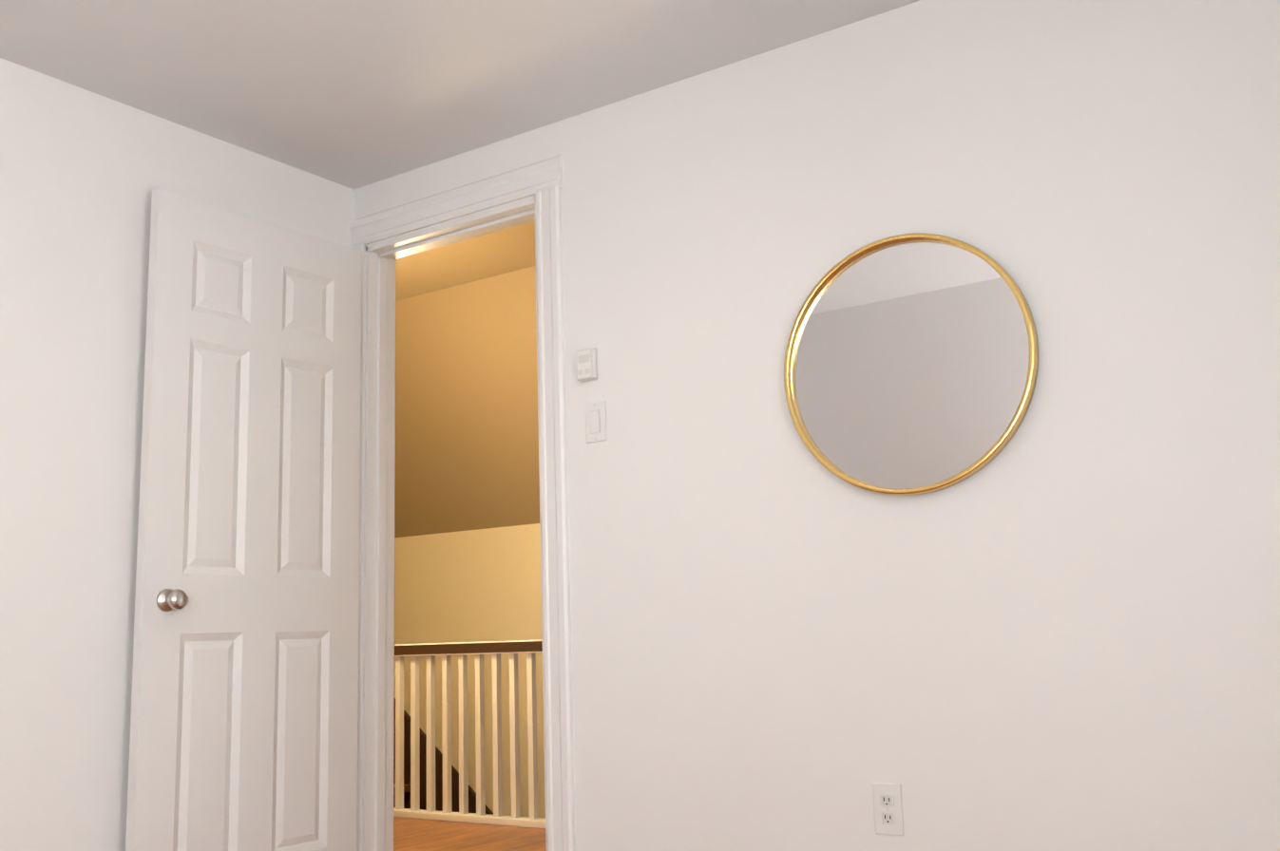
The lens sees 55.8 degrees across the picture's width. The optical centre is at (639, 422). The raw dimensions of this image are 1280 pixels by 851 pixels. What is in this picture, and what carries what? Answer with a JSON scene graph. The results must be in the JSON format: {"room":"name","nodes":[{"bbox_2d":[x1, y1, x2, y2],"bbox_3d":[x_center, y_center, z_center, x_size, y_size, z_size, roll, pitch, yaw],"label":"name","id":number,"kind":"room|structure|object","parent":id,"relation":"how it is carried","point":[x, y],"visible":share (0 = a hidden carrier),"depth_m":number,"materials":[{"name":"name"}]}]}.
{"room":"bedroom","nodes":[
{"label":"bedroom","id":0,"kind":"room"},
{"bbox_2d":[0,57,354,850],"bbox_3d":[-1.972,-0.021,2.574,0.120,2.596,3.703,-9,-12,34],"label":"wall","id":1,"kind":"structure","parent":0,"point":[84,172],"depth_m":3.17,"materials":[{"name":"white paint"}]},
{"bbox_2d":[125,186,361,850],"bbox_3d":[-1.100,0.391,3.518,0.134,2.035,0.758,-9,-12,34],"label":"door","id":2,"kind":"structure","parent":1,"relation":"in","point":[243,727],"depth_m":3.48,"materials":[{"name":"white paint"}]},
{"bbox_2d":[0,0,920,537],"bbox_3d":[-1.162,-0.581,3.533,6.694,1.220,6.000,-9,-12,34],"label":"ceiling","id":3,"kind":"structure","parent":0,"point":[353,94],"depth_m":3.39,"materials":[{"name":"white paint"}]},
{"bbox_2d":[393,286,545,819],"bbox_3d":[-1.197,1.540,4.080,5.740,5.200,0.020,-9,-12,34],"label":"wall","id":4,"kind":"structure","parent":0,"point":[479,585],"depth_m":3.69,"materials":[{"name":"beige paint"}]},
{"bbox_2d":[393,698,493,815],"bbox_3d":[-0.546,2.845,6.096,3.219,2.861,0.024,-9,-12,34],"label":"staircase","id":5,"kind":"structure","parent":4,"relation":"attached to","point":[438,777],"depth_m":6.66,"materials":[{"name":"brown wood"}]},
{"bbox_2d":[393,817,546,850],"bbox_3d":[-0.838,1.644,4.591,5.500,0.050,1.286,-9,-12,34],"label":"floor","id":6,"kind":"structure","parent":0,"point":[418,835],"depth_m":4.82,"materials":[{"name":"laminate"}]},
{"bbox_2d":[393,639,545,829],"bbox_3d":[-0.515,1.318,5.146,5.460,0.765,0.070,-9,-12,34],"label":"stair railing","id":7,"kind":"object","parent":6,"relation":"on","point":[512,649],"visible":0.19,"depth_m":5.29,"materials":[{"name":"white paint"}]},
{"bbox_2d":[353,0,1279,850],"bbox_3d":[0.531,-0.022,3.034,3.494,2.596,0.120,-9,-12,34],"label":"wall","id":8,"kind":"structure","parent":0,"point":[1055,625],"depth_m":2.83,"materials":[{"name":"white paint"}]},
{"bbox_2d":[349,154,575,850],"bbox_3d":[-0.537,0.344,3.708,0.898,2.181,0.141,-9,-12,34],"label":"door frame","id":9,"kind":"structure","parent":8,"relation":"attached to","point":[542,181],"depth_m":3.77,"materials":[{"name":"white paint"}]},
{"bbox_2d":[575,347,598,382],"bbox_3d":[-0.152,-0.163,3.440,0.062,0.094,0.027,-9,-12,34],"label":"thermostat","id":10,"kind":"object","parent":8,"relation":"attached to","point":[586,365],"visible":1,"depth_m":3.43,"materials":[{"name":"white plastic"}]},
{"bbox_2d":[585,401,606,443],"bbox_3d":[-0.126,0.000,3.406,0.070,0.115,0.012,-9,-12,34],"label":"switch plate","id":11,"kind":"object","parent":8,"relation":"attached to","point":[596,421],"visible":1,"depth_m":3.40,"materials":[{"name":"white plastic"}]},
{"bbox_2d":[872,783,903,836],"bbox_3d":[0.571,0.892,2.785,0.070,0.115,0.008,-9,-12,34],"label":"electrical outlet","id":12,"kind":"object","parent":8,"relation":"attached to","point":[888,810],"visible":1,"depth_m":2.78,"materials":[{"name":"white plastic"}]},
{"bbox_2d":[783,232,1038,496],"bbox_3d":[0.630,-0.139,2.889,0.630,0.630,0.030,-9,-12,34],"label":"mirror","id":13,"kind":"object","parent":8,"relation":"attached to","point":[911,365],"visible":1,"depth_m":2.88,"materials":[{"name":"gold metal"}]},
{"bbox_3d":[-0.141,4.340,5.019,5.500,0.050,0.980,-9,-12,34],"label":"floor","id":14,"kind":"structure","parent":0,"visible":0},
{"bbox_2d":[393,783,410,794],"bbox_3d":[-0.680,3.145,5.603,4.245,2.660,0.820,-9,-12,34],"label":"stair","id":15,"kind":"structure","parent":14,"relation":"on","point":[407,788],"depth_m":6.65,"materials":[{"name":"brown wood"}]}
]}

